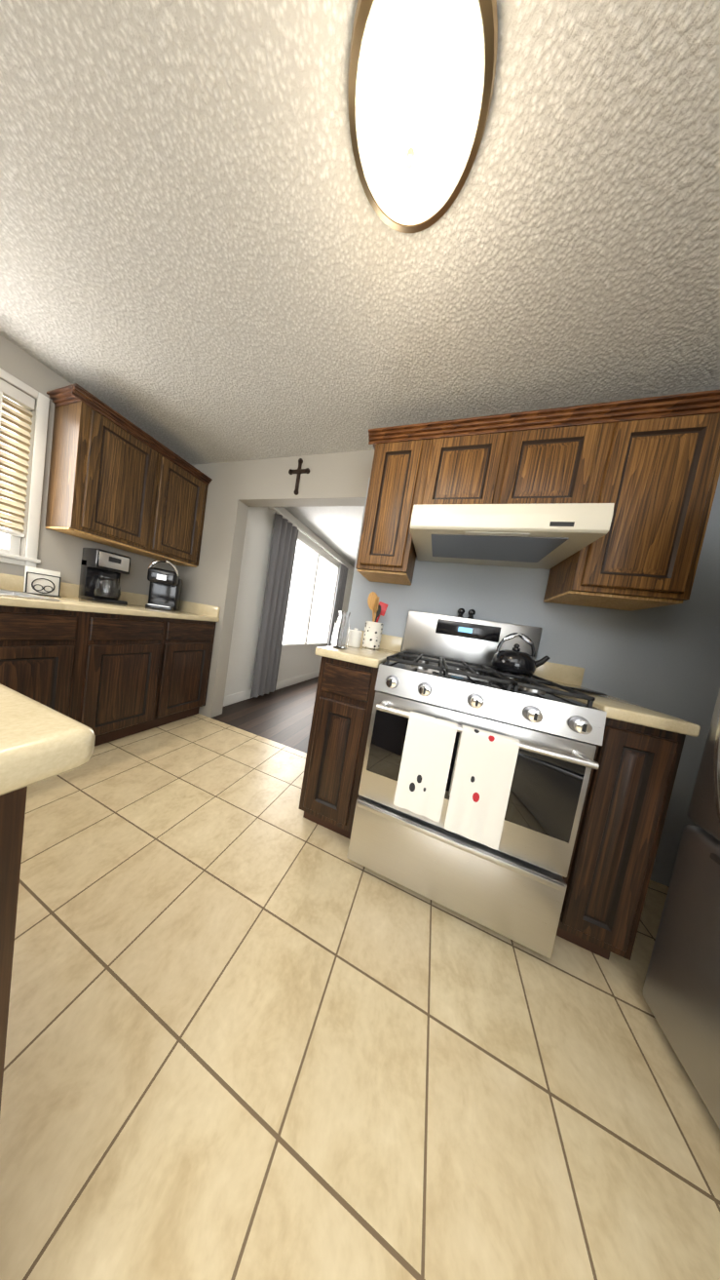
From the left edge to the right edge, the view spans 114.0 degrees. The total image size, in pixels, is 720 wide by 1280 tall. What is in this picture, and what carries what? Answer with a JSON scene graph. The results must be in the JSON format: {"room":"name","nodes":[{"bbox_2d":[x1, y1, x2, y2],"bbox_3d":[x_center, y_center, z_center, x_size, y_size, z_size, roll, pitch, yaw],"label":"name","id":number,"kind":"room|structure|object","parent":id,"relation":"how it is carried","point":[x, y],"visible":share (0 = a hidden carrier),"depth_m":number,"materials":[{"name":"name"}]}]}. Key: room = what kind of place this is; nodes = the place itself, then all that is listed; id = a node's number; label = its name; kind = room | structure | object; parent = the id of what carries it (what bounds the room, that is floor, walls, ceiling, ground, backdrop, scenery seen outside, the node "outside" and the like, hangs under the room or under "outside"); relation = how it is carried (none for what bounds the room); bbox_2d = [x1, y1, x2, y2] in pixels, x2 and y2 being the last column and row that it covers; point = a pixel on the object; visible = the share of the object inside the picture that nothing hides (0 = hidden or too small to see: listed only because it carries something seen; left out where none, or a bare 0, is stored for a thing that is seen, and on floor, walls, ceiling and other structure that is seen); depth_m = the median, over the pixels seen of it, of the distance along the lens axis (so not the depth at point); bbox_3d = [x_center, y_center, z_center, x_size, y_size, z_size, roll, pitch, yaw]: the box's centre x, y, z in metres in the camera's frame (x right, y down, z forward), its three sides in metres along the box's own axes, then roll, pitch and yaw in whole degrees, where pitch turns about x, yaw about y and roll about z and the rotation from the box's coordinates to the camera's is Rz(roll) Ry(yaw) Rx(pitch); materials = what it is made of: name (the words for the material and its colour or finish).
{"room":"kitchen","nodes":[
{"label":"kitchen","id":0,"kind":"room"},
{"bbox_2d":[0,334,176,594],"bbox_3d":[-2.805,-0.530,-0.444,0.120,2.318,6.078,10,3,18],"label":"wall","id":1,"kind":"structure","parent":0,"point":[61,553],"depth_m":1.51,"materials":[{"name":"beige paint"}]},
{"bbox_2d":[0,368,49,567],"bbox_3d":[-2.194,-0.987,1.062,0.125,1.050,0.935,10,3,18],"label":"window","id":2,"kind":"structure","parent":1,"relation":"in","point":[10,548],"depth_m":1.45,"materials":[{"name":"white paint"}]},
{"bbox_2d":[0,378,35,537],"bbox_3d":[-2.181,-1.050,1.057,0.050,0.828,0.817,10,3,18],"label":"window blinds","id":3,"kind":"object","parent":2,"relation":"attached to","point":[15,395],"visible":1,"depth_m":1.40,"materials":[{"name":"white paint"}]},
{"bbox_2d":[0,573,148,604],"bbox_3d":[-2.457,-0.346,0.484,0.020,0.102,3.856,10,3,18],"label":"backsplash","id":4,"kind":"structure","parent":1,"relation":"attached to","point":[7,581],"depth_m":1.64,"materials":[{"name":"beige stone"}]},
{"bbox_2d":[44,383,212,567],"bbox_3d":[-1.713,-1.102,1.815,0.340,0.807,0.852,10,3,18],"label":"upper cabinet","id":5,"kind":"object","parent":1,"relation":"attached to","point":[117,480],"visible":1,"depth_m":1.59,"materials":[{"name":"brown wood"}]},
{"bbox_2d":[210,676,318,753],"bbox_3d":[0.313,0.936,3.759,3.875,0.060,4.082,10,3,18],"label":"floor","id":6,"kind":"structure","parent":0,"point":[284,716],"depth_m":2.42,"materials":[{"name":"brown wood"}]},
{"bbox_2d":[224,506,354,696],"bbox_3d":[-0.754,-0.464,4.103,0.120,2.318,3.842,10,3,18],"label":"wall","id":7,"kind":"structure","parent":0,"point":[294,662],"depth_m":2.63,"materials":[{"name":"white paint"}]},
{"bbox_2d":[223,670,319,706],"bbox_3d":[-0.868,0.636,4.146,0.013,0.110,3.838,10,3,18],"label":"baseboard","id":8,"kind":"structure","parent":7,"relation":"attached to","point":[236,697],"depth_m":3.27,"materials":[{"name":"white paint"}]},
{"bbox_2d":[268,506,350,570],"bbox_3d":[-0.602,-1.449,3.660,0.100,0.052,2.452,10,3,18],"label":"curtain rod","id":9,"kind":"object","parent":7,"relation":"attached to","point":[299,528],"visible":0.81,"depth_m":3.16,"materials":[{"name":"white paint"}]},
{"bbox_2d":[250,511,298,698],"bbox_3d":[-1.035,-0.372,2.871,0.061,2.130,0.440,10,3,18],"label":"curtain","id":10,"kind":"object","parent":9,"relation":"hanging from","point":[283,549],"visible":1,"depth_m":2.83,"materials":[{"name":"grey fabric"}]},
{"bbox_2d":[327,563,349,646],"bbox_3d":[-0.466,-0.381,4.599,0.061,2.130,0.360,10,3,18],"label":"curtain","id":11,"kind":"object","parent":9,"relation":"hanging from","point":[340,588],"visible":0.54,"depth_m":4.48,"materials":[{"name":"grey fabric"}]},
{"bbox_2d":[281,535,340,648],"bbox_3d":[-0.795,-0.655,3.780,0.087,1.540,1.580,10,3,18],"label":"dining window","id":12,"kind":"structure","parent":7,"relation":"in","point":[311,599],"depth_m":3.75,"materials":[{"name":"white glass"}]},
{"bbox_2d":[0,713,719,1279],"bbox_3d":[-0.966,1.013,-1.105,4.495,0.060,5.958,10,3,18],"label":"floor","id":13,"kind":"structure","parent":0,"point":[259,1027],"depth_m":0.57,"materials":[{"name":"beige tile"}]},
{"bbox_2d":[0,608,89,723],"bbox_3d":[-1.998,0.227,1.226,0.618,0.890,0.478,10,3,18],"label":"base cabinet","id":14,"kind":"object","parent":13,"relation":"on","point":[43,650],"depth_m":1.23,"materials":[{"name":"brown wood"}]},
{"bbox_2d":[0,683,95,1111],"bbox_3d":[-0.802,0.479,-0.113,0.716,0.930,0.983,10,3,18],"label":"kitchen island","id":15,"kind":"object","parent":13,"relation":"on","point":[39,742],"visible":1,"depth_m":0.21,"materials":[{"name":"brown wood"}]},
{"bbox_2d":[81,612,171,746],"bbox_3d":[-1.858,0.225,1.654,0.618,0.890,0.422,10,3,18],"label":"base cabinet","id":16,"kind":"object","parent":13,"relation":"on","point":[106,673],"depth_m":1.56,"materials":[{"name":"brown wood"}]},
{"bbox_2d":[0,588,219,623],"bbox_3d":[-2.179,-0.226,0.393,0.638,0.039,3.856,10,3,18],"label":"countertop","id":17,"kind":"structure","parent":16,"relation":"on","point":[67,603],"depth_m":1.43,"materials":[{"name":"beige stone"}]},
{"bbox_2d":[0,588,61,601],"bbox_3d":[-2.014,-0.162,1.015,0.480,0.196,0.760,10,3,18],"label":"sink basin","id":18,"kind":"object","parent":17,"relation":"in","point":[10,593],"visible":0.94,"depth_m":1.34,"materials":[{"name":"ceramic"}]},
{"bbox_2d":[23,566,61,597],"bbox_3d":[-2.024,-0.369,1.491,0.040,0.165,0.150,10,3,18],"label":"napkin holder","id":19,"kind":"object","parent":17,"relation":"on","point":[42,582],"visible":1,"depth_m":1.48,"materials":[{"name":"white"}]},
{"bbox_2d":[77,547,130,605],"bbox_3d":[-1.879,-0.464,1.736,0.228,0.370,0.193,10,3,18],"label":"drip coffee maker","id":20,"kind":"object","parent":17,"relation":"on","point":[101,570],"visible":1,"depth_m":1.68,"materials":[{"name":"black plastic"}]},
{"bbox_2d":[145,559,182,611],"bbox_3d":[-1.715,-0.479,2.055,0.205,0.416,0.296,7,4,-30],"label":"pod coffee maker","id":21,"kind":"object","parent":17,"relation":"on","point":[165,589],"visible":1,"depth_m":2.00,"materials":[{"name":"black plastic"}]},
{"bbox_2d":[159,620,219,726],"bbox_3d":[-1.726,0.223,2.054,0.618,0.890,0.421,10,3,18],"label":"base cabinet","id":22,"kind":"object","parent":13,"relation":"on","point":[190,642],"depth_m":1.95,"materials":[{"name":"brown wood"}]},
{"bbox_2d":[298,630,403,838],"bbox_3d":[-0.030,0.466,1.383,0.313,1.030,0.638,10,3,18],"label":"base cabinet","id":23,"kind":"object","parent":13,"relation":"on","point":[344,701],"visible":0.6,"depth_m":1.10,"materials":[{"name":"brown wood"}]},
{"bbox_2d":[331,610,350,649],"bbox_3d":[-0.094,-0.052,1.215,0.092,0.190,0.092,10,3,18],"label":"vase","id":24,"kind":"object","parent":23,"relation":"on","point":[340,638],"visible":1,"depth_m":1.18,"materials":[{"name":"silver metal"}]},
{"bbox_2d":[348,627,362,647],"bbox_3d":[-0.032,-0.015,1.427,0.080,0.112,0.080,10,3,18],"label":"canister","id":25,"kind":"object","parent":23,"relation":"on","point":[355,640],"visible":0.88,"depth_m":1.39,"materials":[{"name":"white ceramic"}]},
{"bbox_2d":[361,591,388,649],"bbox_3d":[0.098,-0.127,1.531,0.133,0.362,0.124,10,3,18],"label":"utensil crock","id":26,"kind":"object","parent":23,"relation":"on","point":[372,634],"visible":1,"depth_m":1.50,"materials":[{"name":"white ceramic"}]},
{"bbox_2d":[347,610,607,958],"bbox_3d":[0.478,0.468,1.160,0.756,1.215,0.727,10,3,18],"label":"range","id":27,"kind":"object","parent":13,"relation":"on","point":[514,887],"visible":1,"depth_m":0.88,"materials":[{"name":"metal"}]},
{"bbox_2d":[393,710,458,822],"bbox_3d":[0.240,0.460,0.867,0.167,0.359,0.044,10,3,18],"label":"tea towel","id":28,"kind":"object","parent":27,"relation":"hanging from","point":[426,762],"visible":1,"depth_m":0.85,"materials":[{"name":"white fabric"}]},
{"bbox_2d":[458,608,465,617],"bbox_3d":[0.634,-0.172,1.465,0.042,0.059,0.042,10,3,18],"label":"pepper shaker","id":29,"kind":"object","parent":27,"relation":"on","point":[461,611],"visible":0.94,"depth_m":1.45,"materials":[{"name":"black"}]},
{"bbox_2d":[467,609,475,619],"bbox_3d":[0.690,-0.162,1.446,0.042,0.059,0.042,10,3,18],"label":"salt shaker","id":30,"kind":"object","parent":27,"relation":"on","point":[472,612],"visible":0.96,"depth_m":1.43,"materials":[{"name":"black"}]},
{"bbox_2d":[443,724,519,850],"bbox_3d":[0.414,0.499,0.810,0.173,0.374,0.044,10,3,18],"label":"tea towel","id":31,"kind":"object","parent":27,"relation":"hanging from","point":[483,775],"visible":1,"depth_m":0.79,"materials":[{"name":"white fabric"}]},
{"bbox_2d":[491,632,550,675],"bbox_3d":[0.844,0.069,1.223,0.254,0.210,0.200,10,3,18],"label":"kettle","id":32,"kind":"object","parent":27,"relation":"on","point":[515,660],"visible":1,"depth_m":1.18,"materials":[{"name":"black metal"}]},
{"bbox_2d":[532,659,700,960],"bbox_3d":[0.950,0.644,1.061,0.233,1.030,0.638,10,3,18],"label":"base cabinet","id":33,"kind":"object","parent":13,"relation":"on","point":[638,756],"visible":0.5,"depth_m":0.78,"materials":[{"name":"brown wood"}]},
{"bbox_2d":[545,684,607,696],"bbox_3d":[0.956,0.216,1.040,0.225,0.016,0.090,10,3,18],"label":"spoon rest","id":34,"kind":"object","parent":33,"relation":"on","point":[590,691],"visible":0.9,"depth_m":1.00,"materials":[{"name":"black metal"}]},
{"bbox_2d":[643,688,719,1129],"bbox_3d":[1.250,0.369,0.136,1.006,1.775,0.945,10,3,18],"label":"refrigerator","id":35,"kind":"object","parent":13,"relation":"on","point":[681,990],"visible":1,"depth_m":0.64,"materials":[{"name":"metal"}]},
{"bbox_2d":[0,0,719,567],"bbox_3d":[0.052,-1.340,0.698,4.495,0.060,10.040,10,3,18],"label":"ceiling","id":36,"kind":"structure","parent":0,"point":[209,253],"depth_m":0.76,"materials":[{"name":"paint"}]},
{"bbox_2d":[348,0,498,232],"bbox_3d":[0.131,-1.227,0.567,0.340,0.122,0.340,10,3,18],"label":"flush-mount ceiling light","id":37,"kind":"object","parent":36,"relation":"attached to","point":[419,83],"visible":1,"depth_m":0.52,"materials":[{"name":"beige glass"}]},
{"bbox_2d":[176,449,719,887],"bbox_3d":[0.230,-0.163,1.695,4.375,2.318,0.120,10,3,18],"label":"wall","id":38,"kind":"structure","parent":0,"point":[666,660],"depth_m":1.39,"materials":[{"name":"grey paint"}]},
{"bbox_2d":[179,600,220,616],"bbox_3d":[-1.563,-0.301,2.209,0.606,0.102,0.020,10,3,18],"label":"backsplash","id":39,"kind":"structure","parent":38,"relation":"attached to","point":[184,606],"depth_m":2.17,"materials":[{"name":"beige stone"}]},
{"bbox_2d":[288,458,310,495],"bbox_3d":[-0.490,-1.295,1.854,0.194,0.277,0.015,10,3,18],"label":"decor","id":40,"kind":"object","parent":38,"relation":"attached to","point":[298,471],"visible":1,"depth_m":1.85,"materials":[{"name":"black metal"}]},
{"bbox_2d":[355,422,433,584],"bbox_3d":[0.220,-0.781,1.463,0.300,0.759,0.318,10,3,18],"label":"upper cabinet","id":41,"kind":"object","parent":38,"relation":"attached to","point":[387,554],"depth_m":1.31,"materials":[{"name":"brown wood"}]},
{"bbox_2d":[418,413,507,504],"bbox_3d":[0.565,-0.876,1.349,0.382,0.449,0.318,10,3,18],"label":"upper cabinet","id":42,"kind":"object","parent":38,"relation":"attached to","point":[463,462],"depth_m":1.19,"materials":[{"name":"brown wood"}]},
{"bbox_2d":[410,503,615,569],"bbox_3d":[0.673,-0.536,1.221,0.750,0.145,0.494,10,3,18],"label":"range hood","id":43,"kind":"object","parent":38,"relation":"attached to","point":[546,536],"visible":1,"depth_m":1.04,"materials":[{"name":"beige metal"}]},
{"bbox_2d":[492,401,620,504],"bbox_3d":[0.924,-0.810,1.231,0.386,0.449,0.318,10,3,18],"label":"upper cabinet","id":44,"kind":"object","parent":38,"relation":"attached to","point":[549,456],"depth_m":1.07,"materials":[{"name":"brown wood"}]},
{"bbox_2d":[543,389,719,611],"bbox_3d":[1.262,-0.582,1.121,0.392,0.779,0.318,10,3,18],"label":"upper cabinet","id":45,"kind":"object","parent":38,"relation":"attached to","point":[649,468],"depth_m":0.97,"materials":[{"name":"brown wood"}]}
]}

